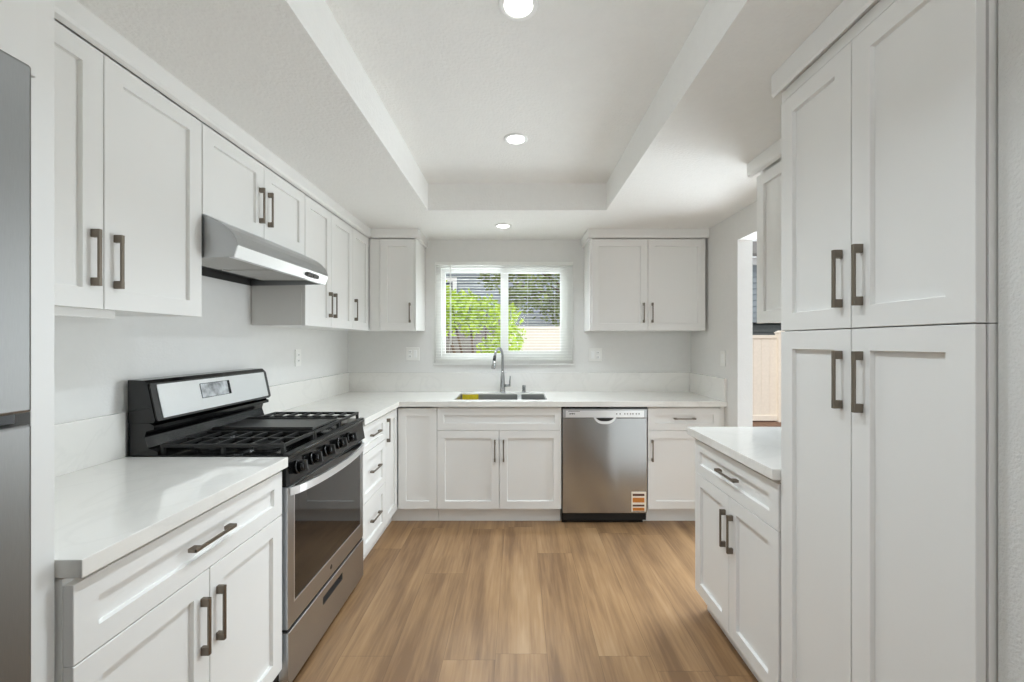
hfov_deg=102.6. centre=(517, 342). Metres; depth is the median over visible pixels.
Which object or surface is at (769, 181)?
upper cabinet
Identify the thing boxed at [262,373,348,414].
backsplash
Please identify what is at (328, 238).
upper cabinet
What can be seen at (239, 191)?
upper cabinet
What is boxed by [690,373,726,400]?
backsplash
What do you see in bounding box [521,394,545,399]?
basin
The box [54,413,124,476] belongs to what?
backsplash
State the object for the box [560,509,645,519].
kick plate
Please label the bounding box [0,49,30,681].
refrigerator
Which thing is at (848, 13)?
trim
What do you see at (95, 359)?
wall
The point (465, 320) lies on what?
leafy bush
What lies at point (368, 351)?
wall
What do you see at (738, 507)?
base cabinet
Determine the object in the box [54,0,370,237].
trim
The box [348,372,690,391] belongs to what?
backsplash
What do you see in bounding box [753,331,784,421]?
vinyl fence
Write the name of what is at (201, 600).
base cabinet
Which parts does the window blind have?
ladder cord, rail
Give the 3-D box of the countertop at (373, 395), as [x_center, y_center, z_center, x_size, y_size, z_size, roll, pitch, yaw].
[0.017,0.369,2.990,3.046,0.206,1.307,0,0,0]
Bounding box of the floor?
[292,516,757,681]
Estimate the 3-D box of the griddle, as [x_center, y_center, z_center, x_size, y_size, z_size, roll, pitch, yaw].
[-1.135,0.383,1.945,0.450,0.014,0.246,0,0,0]
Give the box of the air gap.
[521,385,525,392]
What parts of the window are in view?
sash, sash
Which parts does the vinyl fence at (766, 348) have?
rail, rail, post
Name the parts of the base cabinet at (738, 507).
door, handle, handle, handle, drawer, door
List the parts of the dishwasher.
kick plate, pocket handle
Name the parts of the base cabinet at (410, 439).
handle, door, door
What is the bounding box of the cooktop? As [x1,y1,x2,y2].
[154,417,363,459]
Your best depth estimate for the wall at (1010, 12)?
0.78 m
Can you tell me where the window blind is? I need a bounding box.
[435,262,572,360]
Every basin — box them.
[455,394,516,399]
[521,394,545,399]
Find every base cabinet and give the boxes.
[54,471,281,681]
[362,415,384,560]
[376,407,438,541]
[437,398,560,520]
[645,407,723,520]
[695,439,780,681]
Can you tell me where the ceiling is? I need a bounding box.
[76,0,842,239]
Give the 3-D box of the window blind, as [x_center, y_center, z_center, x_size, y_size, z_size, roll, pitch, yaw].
[-0.120,-0.276,3.626,1.220,0.875,0.040,0,0,0]
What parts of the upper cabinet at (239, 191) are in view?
door, handle, handle, door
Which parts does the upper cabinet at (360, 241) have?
handle, door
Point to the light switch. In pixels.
(722, 353)
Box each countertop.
[54,413,287,577]
[262,372,726,424]
[687,427,780,479]
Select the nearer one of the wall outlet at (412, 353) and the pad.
the pad
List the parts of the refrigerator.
freezer drawer, door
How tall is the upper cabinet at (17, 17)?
0.398 m
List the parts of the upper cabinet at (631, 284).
door, handle, door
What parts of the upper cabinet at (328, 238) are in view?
door, handle, handle, door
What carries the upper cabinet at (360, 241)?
attached to the wall at (95, 359)
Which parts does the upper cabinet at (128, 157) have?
door, light rail, handle, handle, door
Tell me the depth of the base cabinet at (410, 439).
3.04 m
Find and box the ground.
[753,421,780,426]
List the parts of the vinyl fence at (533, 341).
rail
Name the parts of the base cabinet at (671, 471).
handle, door, drawer, handle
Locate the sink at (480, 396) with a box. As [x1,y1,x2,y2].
[455,394,545,399]
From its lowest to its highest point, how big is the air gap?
0.064 m
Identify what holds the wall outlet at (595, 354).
attached to the wall at (368, 351)
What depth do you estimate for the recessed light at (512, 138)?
2.21 m
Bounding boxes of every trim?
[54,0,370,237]
[371,229,427,247]
[433,363,573,364]
[581,229,709,247]
[747,138,780,177]
[771,0,879,97]
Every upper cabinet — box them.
[0,0,35,77]
[54,18,201,318]
[196,117,304,254]
[251,191,352,328]
[320,225,369,330]
[369,238,424,330]
[584,238,704,330]
[757,157,780,322]
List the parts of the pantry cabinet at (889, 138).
door, door, handle, handle, rail, handle, handle, door, door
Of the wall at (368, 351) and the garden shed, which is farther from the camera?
the garden shed
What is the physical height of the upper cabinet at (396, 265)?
0.772 m
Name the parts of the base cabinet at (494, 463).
door, rail, false drawer, door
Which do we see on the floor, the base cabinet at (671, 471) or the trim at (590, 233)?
the base cabinet at (671, 471)
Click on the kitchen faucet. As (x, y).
(503, 385)
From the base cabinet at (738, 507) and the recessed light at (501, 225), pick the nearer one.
the base cabinet at (738, 507)
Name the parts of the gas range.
console frame, knob, knob, storage drawer, oven door, control panel, knob, handle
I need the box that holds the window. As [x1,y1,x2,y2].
[435,266,572,362]
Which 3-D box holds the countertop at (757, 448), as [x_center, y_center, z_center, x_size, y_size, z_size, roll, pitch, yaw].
[1.207,0.453,1.759,0.666,0.038,0.708,0,0,0]
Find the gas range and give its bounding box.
[128,368,364,681]
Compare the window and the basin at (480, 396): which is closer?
the basin at (480, 396)
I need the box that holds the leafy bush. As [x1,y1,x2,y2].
[446,280,526,352]
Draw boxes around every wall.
[54,276,347,456]
[348,240,690,371]
[691,201,756,426]
[998,0,1023,681]
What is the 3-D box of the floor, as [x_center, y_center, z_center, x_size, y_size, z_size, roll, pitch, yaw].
[0.018,1.378,0.232,3.289,0.060,7.064,0,0,0]
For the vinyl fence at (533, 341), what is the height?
1.850 m
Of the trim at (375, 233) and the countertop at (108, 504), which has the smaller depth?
the countertop at (108, 504)
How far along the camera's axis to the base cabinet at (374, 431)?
2.55 m
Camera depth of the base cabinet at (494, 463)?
3.05 m
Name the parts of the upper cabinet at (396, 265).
door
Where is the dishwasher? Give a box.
[560,407,646,521]
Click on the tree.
(535, 302)
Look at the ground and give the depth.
7.34 m
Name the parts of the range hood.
plate, plate, plate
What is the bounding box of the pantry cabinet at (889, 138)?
[781,0,997,681]
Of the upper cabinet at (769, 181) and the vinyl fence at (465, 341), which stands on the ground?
the vinyl fence at (465, 341)
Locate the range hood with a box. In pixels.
[202,215,327,285]
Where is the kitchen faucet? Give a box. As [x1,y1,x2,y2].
[491,347,510,392]
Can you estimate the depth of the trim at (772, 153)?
1.95 m
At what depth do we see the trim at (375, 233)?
3.29 m
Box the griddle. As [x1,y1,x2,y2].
[212,417,336,429]
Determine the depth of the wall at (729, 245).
2.95 m
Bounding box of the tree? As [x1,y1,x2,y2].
[477,273,559,325]
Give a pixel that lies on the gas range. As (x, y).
(169, 416)
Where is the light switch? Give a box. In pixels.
[720,351,725,365]
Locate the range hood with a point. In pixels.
(230, 253)
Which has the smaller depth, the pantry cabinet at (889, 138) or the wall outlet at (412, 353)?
the pantry cabinet at (889, 138)
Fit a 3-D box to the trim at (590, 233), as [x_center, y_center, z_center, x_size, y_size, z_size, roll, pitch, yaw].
[1.053,-0.878,3.466,0.974,0.072,0.355,0,0,0]
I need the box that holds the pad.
[462,394,477,399]
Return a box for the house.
[446,241,756,325]
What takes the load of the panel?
on the floor
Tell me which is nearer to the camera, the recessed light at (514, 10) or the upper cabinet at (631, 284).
the recessed light at (514, 10)
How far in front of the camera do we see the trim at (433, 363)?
3.63 m
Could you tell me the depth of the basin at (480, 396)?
3.49 m
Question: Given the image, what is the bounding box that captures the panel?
[15,0,53,681]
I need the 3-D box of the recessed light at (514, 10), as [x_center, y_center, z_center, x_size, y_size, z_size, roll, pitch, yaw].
[0.003,-1.097,1.336,0.132,0.006,0.132,0,0,0]
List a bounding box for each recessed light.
[495,223,510,228]
[498,0,538,20]
[504,133,527,144]
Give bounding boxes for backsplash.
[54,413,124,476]
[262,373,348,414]
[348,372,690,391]
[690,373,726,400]
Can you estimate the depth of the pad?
3.48 m
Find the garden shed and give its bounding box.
[753,319,788,334]
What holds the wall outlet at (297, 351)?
attached to the wall at (95, 359)
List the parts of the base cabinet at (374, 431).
drawer, drawer, drawer, handle, handle, handle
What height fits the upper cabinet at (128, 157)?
0.794 m
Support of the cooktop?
in the gas range
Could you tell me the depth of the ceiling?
1.69 m
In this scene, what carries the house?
on the ground
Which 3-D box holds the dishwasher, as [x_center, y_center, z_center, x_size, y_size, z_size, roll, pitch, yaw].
[0.646,0.910,3.332,0.637,0.874,0.616,0,0,0]
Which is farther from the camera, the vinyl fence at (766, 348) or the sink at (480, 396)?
the vinyl fence at (766, 348)
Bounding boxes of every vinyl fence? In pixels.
[446,320,499,352]
[509,326,559,349]
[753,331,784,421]
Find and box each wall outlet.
[295,349,300,366]
[406,347,418,360]
[589,348,601,360]
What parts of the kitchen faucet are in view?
spout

